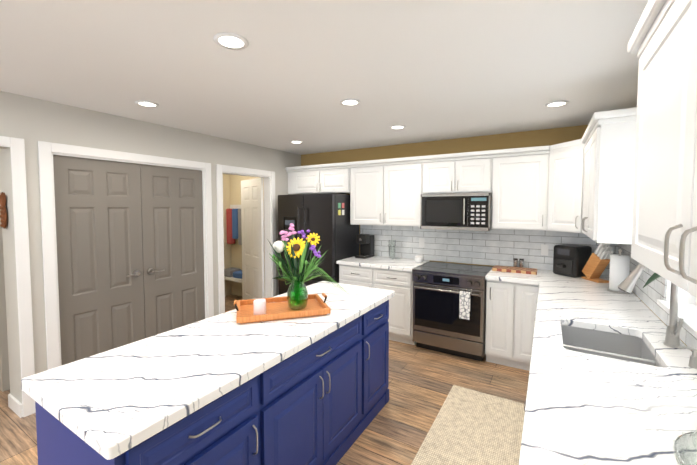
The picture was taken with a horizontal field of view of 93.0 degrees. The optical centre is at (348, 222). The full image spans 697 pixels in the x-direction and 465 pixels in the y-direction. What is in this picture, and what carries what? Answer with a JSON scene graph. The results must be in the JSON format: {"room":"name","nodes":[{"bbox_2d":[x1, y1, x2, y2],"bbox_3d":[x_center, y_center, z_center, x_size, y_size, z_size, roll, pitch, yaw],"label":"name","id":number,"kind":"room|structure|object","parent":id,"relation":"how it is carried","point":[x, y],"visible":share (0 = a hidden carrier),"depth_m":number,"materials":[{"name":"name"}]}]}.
{"room":"kitchen","nodes":[
{"label":"kitchen","id":0,"kind":"room"},
{"bbox_2d":[0,205,9,391],"bbox_3d":[-2.580,0.213,3.600,0.080,2.440,1.780,2,3,31],"label":"wall","id":1,"kind":"structure","parent":0,"point":[4,375],"depth_m":2.87,"materials":[{"name":"grey paint"}]},
{"bbox_2d":[0,149,14,366],"bbox_3d":[-3.553,0.218,3.486,2.630,2.440,0.140,2,3,31],"label":"wall","id":2,"kind":"structure","parent":0,"point":[8,296],"depth_m":2.58,"materials":[{"name":"grey paint"}]},
{"bbox_2d":[0,192,6,228],"bbox_3d":[-2.635,-0.095,2.525,0.127,0.286,0.029,2,3,31],"label":"art","id":3,"kind":"object","parent":2,"relation":"attached to","point":[3,215],"visible":1,"depth_m":2.50,"materials":[{"name":"brown wood"}]},
{"bbox_2d":[8,394,22,417],"bbox_3d":[-3.518,0.389,3.319,2.630,2.115,0.405,2,3,31],"label":"trim","id":4,"kind":"structure","parent":2,"relation":"attached to","point":[14,404],"depth_m":2.57,"materials":[{"name":"white wood"}]},
{"bbox_2d":[0,91,300,408],"bbox_3d":[-2.696,0.276,2.247,0.120,2.440,7.300,2,3,31],"label":"wall","id":5,"kind":"structure","parent":0,"point":[31,121],"depth_m":2.78,"materials":[{"name":"grey paint"}]},
{"bbox_2d":[53,155,204,364],"bbox_3d":[-2.023,0.426,3.274,0.100,2.020,1.376,2,3,31],"label":"closet doors","id":6,"kind":"structure","parent":5,"relation":"in","point":[130,250],"depth_m":3.13,"materials":[{"name":"grey wood"}]},
{"bbox_2d":[0,136,275,416],"bbox_3d":[-2.090,0.392,3.243,0.139,2.115,3.770,2,3,31],"label":"door frame","id":7,"kind":"structure","parent":5,"relation":"attached to","point":[46,151],"depth_m":2.66,"materials":[{"name":"white wood"}]},
{"bbox_2d":[241,178,264,299],"bbox_3d":[-1.485,0.344,5.104,0.035,2.020,0.740,-2,3,-40],"label":"door","id":8,"kind":"structure","parent":5,"relation":"in","point":[252,219],"depth_m":5.05,"materials":[{"name":"white wood"}]},
{"bbox_2d":[223,174,231,295],"bbox_3d":[-2.619,0.131,5.373,0.120,2.440,1.860,2,3,31],"label":"wall","id":9,"kind":"structure","parent":0,"point":[226,177],"depth_m":5.96,"materials":[{"name":"beige paint"}]},
{"bbox_2d":[230,175,264,296],"bbox_3d":[-1.494,0.115,5.710,1.400,2.440,0.120,2,3,31],"label":"wall","id":10,"kind":"structure","parent":0,"point":[232,196],"depth_m":5.95,"materials":[{"name":"beige paint"}]},
{"bbox_2d":[224,205,241,282],"bbox_3d":[-1.928,0.309,5.735,0.640,2.050,0.300,2,3,31],"label":"rail","id":11,"kind":"object","parent":10,"relation":"attached to","point":[233,220],"visible":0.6,"depth_m":5.77,"materials":[{"name":"blue fabric"}]},
{"bbox_2d":[0,295,528,464],"bbox_3d":[-2.019,1.563,1.898,6.960,0.100,7.540,2,3,31],"label":"floor","id":12,"kind":"structure","parent":0,"point":[422,382],"depth_m":2.72,"materials":[{"name":"brown wood"}]},
{"bbox_2d":[35,293,394,464],"bbox_3d":[-0.448,1.067,2.023,0.699,0.880,2.011,2,3,31],"label":"kitchen island","id":13,"kind":"object","parent":12,"relation":"on","point":[310,406],"depth_m":1.63,"materials":[{"name":"blue"}]},
{"bbox_2d":[21,281,394,460],"bbox_3d":[-0.460,0.607,2.009,0.730,0.040,2.065,2,3,31],"label":"island countertop","id":14,"kind":"structure","parent":13,"relation":"on","point":[109,400],"depth_m":1.38,"materials":[{"name":"white stone"}]},
{"bbox_2d":[234,293,329,323],"bbox_3d":[-0.437,0.533,2.170,0.595,0.091,0.380,-1,3,-18],"label":"tray","id":15,"kind":"object","parent":14,"relation":"on","point":[279,309],"visible":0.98,"depth_m":2.12,"materials":[{"name":"brown wood"}]},
{"bbox_2d":[253,299,265,314],"bbox_3d":[-0.553,0.526,2.065,0.076,0.090,0.076,2,3,31],"label":"candle","id":16,"kind":"object","parent":15,"relation":"on","point":[259,306],"visible":0.85,"depth_m":2.03,"materials":[{"name":"white wax"}]},
{"bbox_2d":[268,223,345,309],"bbox_3d":[-0.280,0.285,2.181,0.492,0.560,0.337,2,3,31],"label":"flower vase","id":17,"kind":"object","parent":15,"relation":"on","point":[296,270],"visible":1,"depth_m":2.16,"materials":[{"name":"green glass"}]},
{"bbox_2d":[278,194,358,294],"bbox_3d":[-0.433,0.495,4.693,0.924,1.775,0.757,2,3,31],"label":"fridge","id":18,"kind":"object","parent":12,"relation":"on","point":[325,218],"visible":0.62,"depth_m":4.34,"materials":[{"name":"black metal"}]},
{"bbox_2d":[336,256,429,344],"bbox_3d":[0.443,0.943,4.261,1.015,0.920,0.651,2,3,31],"label":"base cabinet","id":19,"kind":"object","parent":12,"relation":"on","point":[387,273],"visible":0.6,"depth_m":3.90,"materials":[{"name":"white painted wood"},{"name":"brushed nickel"}]},
{"bbox_2d":[355,234,373,258],"bbox_3d":[0.224,0.309,4.519,0.160,0.320,0.280,2,3,31],"label":"coffee maker","id":20,"kind":"object","parent":19,"relation":"on","point":[365,242],"visible":1,"depth_m":4.48,"materials":[{"name":"black plastic"}]},
{"bbox_2d":[388,240,395,257],"bbox_3d":[0.575,0.352,4.368,0.100,0.250,0.100,2,3,31],"label":"glass vase","id":21,"kind":"object","parent":19,"relation":"on","point":[394,247],"visible":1,"depth_m":4.36,"materials":[{"name":"clear glass"}]},
{"bbox_2d":[415,256,422,262],"bbox_3d":[0.873,0.451,4.111,0.100,0.075,0.100,2,3,31],"label":"jar","id":22,"kind":"object","parent":19,"relation":"on","point":[418,259],"visible":1,"depth_m":4.07,"materials":[{"name":"white plastic"}]},
{"bbox_2d":[412,261,492,360],"bbox_3d":[1.186,0.969,3.768,0.751,0.914,0.722,2,3,31],"label":"range","id":23,"kind":"object","parent":12,"relation":"on","point":[449,308],"visible":1,"depth_m":3.51,"materials":[{"name":"black metal"}]},
{"bbox_2d":[411,385,524,464],"bbox_3d":[0.532,1.517,1.673,0.640,0.011,2.650,2,3,31],"label":"rug","id":24,"kind":"object","parent":12,"relation":"on","point":[470,427],"visible":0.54,"depth_m":2.34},
{"bbox_2d":[485,269,696,464],"bbox_3d":[1.203,1.049,1.969,1.122,0.920,3.797,2,3,31],"label":"base cabinet","id":25,"kind":"object","parent":12,"relation":"on","point":[612,379],"visible":1,"depth_m":1.39,"materials":[{"name":"white stone"}]},
{"bbox_2d":[492,265,536,274],"bbox_3d":[1.773,0.500,3.533,0.420,0.030,0.215,2,3,31],"label":"cutting board","id":26,"kind":"object","parent":25,"relation":"on","point":[522,270],"visible":1,"depth_m":3.47,"materials":[{"name":"brown wood"}]},
{"bbox_2d":[513,258,523,267],"bbox_3d":[1.878,0.452,3.657,0.106,0.115,0.046,2,3,31],"label":"shakers","id":27,"kind":"object","parent":26,"relation":"on","point":[515,262],"visible":0.77,"depth_m":3.65,"materials":[{"name":"silver metal"}]},
{"bbox_2d":[553,244,591,277],"bbox_3d":[2.220,0.375,3.313,0.320,0.300,0.240,-1,3,-24],"label":"air fryer","id":28,"kind":"object","parent":25,"relation":"on","point":[570,260],"visible":0.98,"depth_m":3.23,"materials":[{"name":"black plastic"}]},
{"bbox_2d":[581,243,613,282],"bbox_3d":[2.296,0.355,3.051,0.100,0.365,0.251,0,3,-4],"label":"knife block","id":29,"kind":"object","parent":25,"relation":"on","point":[597,263],"visible":0.88,"depth_m":3.01,"materials":[{"name":"brown wood"}]},
{"bbox_2d":[607,249,629,293],"bbox_3d":[2.182,0.382,2.664,0.150,0.347,0.150,2,3,31],"label":"paper towel","id":30,"kind":"object","parent":25,"relation":"on","point":[619,268],"visible":0.88,"depth_m":2.63,"materials":[{"name":"white paper"}]},
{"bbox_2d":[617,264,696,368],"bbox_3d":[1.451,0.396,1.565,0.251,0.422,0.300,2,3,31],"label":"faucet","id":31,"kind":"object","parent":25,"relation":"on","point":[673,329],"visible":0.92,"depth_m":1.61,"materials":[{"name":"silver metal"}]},
{"bbox_2d":[672,430,696,464],"bbox_3d":[0.875,0.584,0.657,0.337,0.130,0.337,2,3,31],"label":"glass bowl","id":32,"kind":"object","parent":25,"relation":"on","point":[680,458],"visible":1,"depth_m":0.79,"materials":[{"name":"clear glass"}]},
{"bbox_2d":[0,0,648,154],"bbox_3d":[-2.019,-0.974,1.781,6.960,0.100,7.540,2,3,31],"label":"ceiling","id":33,"kind":"structure","parent":0,"point":[420,70],"depth_m":1.95,"materials":[{"name":"white paint"}]},
{"bbox_2d":[135,100,158,107],"bbox_3d":[-1.630,-0.961,2.680,0.167,0.007,0.167,-1,3,-14],"label":"recessed light","id":34,"kind":"object","parent":33,"relation":"in","point":[142,103],"depth_m":2.68,"materials":[{"name":"white"}]},
{"bbox_2d":[213,32,248,49],"bbox_3d":[-0.592,-0.915,1.671,0.167,0.007,0.167,-1,3,-14],"label":"recessed light","id":35,"kind":"object","parent":33,"relation":"in","point":[231,41],"depth_m":1.66,"materials":[{"name":"white"}]},
{"bbox_2d":[340,99,360,105],"bbox_3d":[0.013,-0.959,2.636,0.167,0.007,0.167,-1,3,-14],"label":"recessed light","id":36,"kind":"object","parent":33,"relation":"in","point":[347,102],"depth_m":2.64,"materials":[{"name":"white"}]},
{"bbox_2d":[390,125,405,128],"bbox_3d":[0.513,-0.997,3.455,0.167,0.007,0.167,-1,3,-14],"label":"recessed light","id":37,"kind":"object","parent":33,"relation":"in","point":[395,126],"depth_m":3.45,"materials":[{"name":"white"}]},
{"bbox_2d":[545,100,568,106],"bbox_3d":[1.685,-0.961,2.679,0.167,0.007,0.167,-1,3,-14],"label":"recessed light","id":38,"kind":"object","parent":33,"relation":"in","point":[555,103],"depth_m":2.66,"materials":[{"name":"white"}]},
{"bbox_2d":[301,125,587,270],"bbox_3d":[-0.104,0.147,5.014,6.960,2.440,0.120,2,3,31],"label":"wall","id":39,"kind":"structure","parent":0,"point":[544,137],"depth_m":4.04,"materials":[{"name":"brown paint"}]},
{"bbox_2d":[293,168,320,194],"bbox_3d":[-0.530,-0.611,4.956,0.494,0.361,0.342,2,3,31],"label":"upper cabinet","id":40,"kind":"object","parent":39,"relation":"attached to","point":[305,180],"depth_m":4.80,"materials":[{"name":"white wood"}]},
{"bbox_2d":[321,164,348,193],"bbox_3d":[-0.117,-0.599,4.708,0.493,0.361,0.342,2,3,31],"label":"upper cabinet","id":41,"kind":"object","parent":39,"relation":"attached to","point":[334,177],"depth_m":4.55,"materials":[{"name":"white wood"}]},
{"bbox_2d":[349,160,384,225],"bbox_3d":[0.319,-0.372,4.455,0.506,0.791,0.342,2,3,31],"label":"upper cabinet","id":42,"kind":"object","parent":39,"relation":"attached to","point":[366,181],"depth_m":4.30,"materials":[{"name":"white wood"}]},
{"bbox_2d":[385,160,424,226],"bbox_3d":[0.742,-0.360,4.201,0.506,0.791,0.342,2,3,31],"label":"upper cabinet","id":43,"kind":"object","parent":39,"relation":"attached to","point":[402,177],"depth_m":4.05,"materials":[{"name":"white wood"}]},
{"bbox_2d":[421,156,456,193],"bbox_3d":[1.127,-0.545,3.960,0.383,0.401,0.342,2,3,31],"label":"upper cabinet","id":44,"kind":"object","parent":39,"relation":"attached to","point":[438,173],"depth_m":3.81,"materials":[{"name":"white wood"}]},
{"bbox_2d":[420,193,492,230],"bbox_3d":[1.258,-0.131,3.835,0.753,0.405,0.453,2,3,31],"label":"microwave","id":45,"kind":"object","parent":44,"relation":"attached to","point":[464,211],"visible":1,"depth_m":3.66,"materials":[{"name":"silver metal"}]},
{"bbox_2d":[457,152,488,192],"bbox_3d":[1.445,-0.536,3.768,0.384,0.401,0.342,2,3,31],"label":"upper cabinet","id":46,"kind":"object","parent":39,"relation":"attached to","point":[472,171],"depth_m":3.62,"materials":[{"name":"white wood"}]},
{"bbox_2d":[360,225,617,274],"bbox_3d":[1.421,0.263,4.025,2.919,0.460,0.006,2,3,31],"label":"wall tiles","id":47,"kind":"structure","parent":39,"relation":"attached to","point":[501,247],"depth_m":3.95,"materials":[{"name":"white tile"}]},
{"bbox_2d":[419,238,423,247],"bbox_3d":[0.952,0.260,4.301,0.070,0.120,0.005,2,3,31],"label":"electrical outlet plate","id":48,"kind":"object","parent":47,"relation":"attached to","point":[421,240],"depth_m":4.30,"materials":[{"name":"white plastic"}]},
{"bbox_2d":[541,244,548,255],"bbox_3d":[2.130,0.293,3.592,0.070,0.120,0.005,2,3,31],"label":"electrical outlet plate","id":49,"kind":"object","parent":47,"relation":"attached to","point":[544,249],"depth_m":3.59,"materials":[{"name":"white plastic"}]},
{"bbox_2d":[489,148,544,229],"bbox_3d":[1.841,-0.330,3.535,0.534,0.791,0.350,2,3,31],"label":"upper cabinet","id":50,"kind":"object","parent":39,"relation":"attached to","point":[516,179],"depth_m":3.40,"materials":[{"name":"white wood"}]},
{"bbox_2d":[545,140,580,232],"bbox_3d":[2.240,-0.311,3.139,0.617,0.791,0.617,2,3,31],"label":"upper cabinet","id":51,"kind":"object","parent":39,"relation":"attached to","point":[562,161],"depth_m":3.09,"materials":[{"name":"white wood"}]},
{"bbox_2d":[632,106,691,350],"bbox_3d":[0.876,0.375,0.097,0.200,2.440,7.300,2,3,31],"label":"wall","id":52,"kind":"structure","parent":0,"point":[653,312],"depth_m":2.15,"materials":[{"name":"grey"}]},
{"bbox_2d":[577,132,588,233],"bbox_3d":[2.090,-0.288,2.632,0.350,0.791,0.465,2,3,31],"label":"upper cabinet","id":53,"kind":"object","parent":52,"relation":"attached to","point":[584,143],"depth_m":2.87,"materials":[{"name":"white wood"}]},
{"bbox_2d":[585,112,628,243],"bbox_3d":[1.863,-0.270,2.248,0.342,0.791,0.451,2,3,31],"label":"upper cabinet","id":54,"kind":"object","parent":52,"relation":"attached to","point":[624,176],"depth_m":2.11,"materials":[{"name":"white wood"}]},
{"bbox_2d":[625,0,688,284],"bbox_3d":[1.018,-0.222,0.845,0.342,0.756,0.586,2,3,31],"label":"upper cabinet","id":55,"kind":"object","parent":52,"relation":"attached to","point":[653,182],"depth_m":0.93,"materials":[{"name":"white wood"}]},
{"bbox_2d":[618,244,696,349],"bbox_3d":[1.534,0.385,1.391,0.006,0.460,4.392,2,3,31],"label":"wall tiles","id":56,"kind":"structure","parent":52,"relation":"attached to","point":[650,294],"depth_m":2.17,"materials":[{"name":"white tile"}]},
{"bbox_2d":[657,280,696,338],"bbox_3d":[1.687,-0.003,1.460,0.235,1.030,1.040,2,3,31],"label":"window","id":57,"kind":"structure","parent":52,"relation":"in","point":[687,308],"depth_m":1.83,"materials":[{"name":"white"}]},
{"bbox_2d":[643,273,660,287],"bbox_3d":[1.558,0.228,1.505,0.353,0.501,0.402,2,3,31],"label":"orchid plant","id":58,"kind":"object","parent":57,"relation":"on","point":[653,277],"visible":0.12,"depth_m":1.54,"materials":[{"name":"green plant"}]},
{"bbox_2d":[677,0,696,297],"bbox_3d":[0.716,-0.199,0.346,0.342,0.756,0.606,2,3,31],"label":"upper cabinet","id":59,"kind":"object","parent":52,"relation":"attached to","point":[687,210],"depth_m":0.71,"materials":[{"name":"white wood"}]}
]}

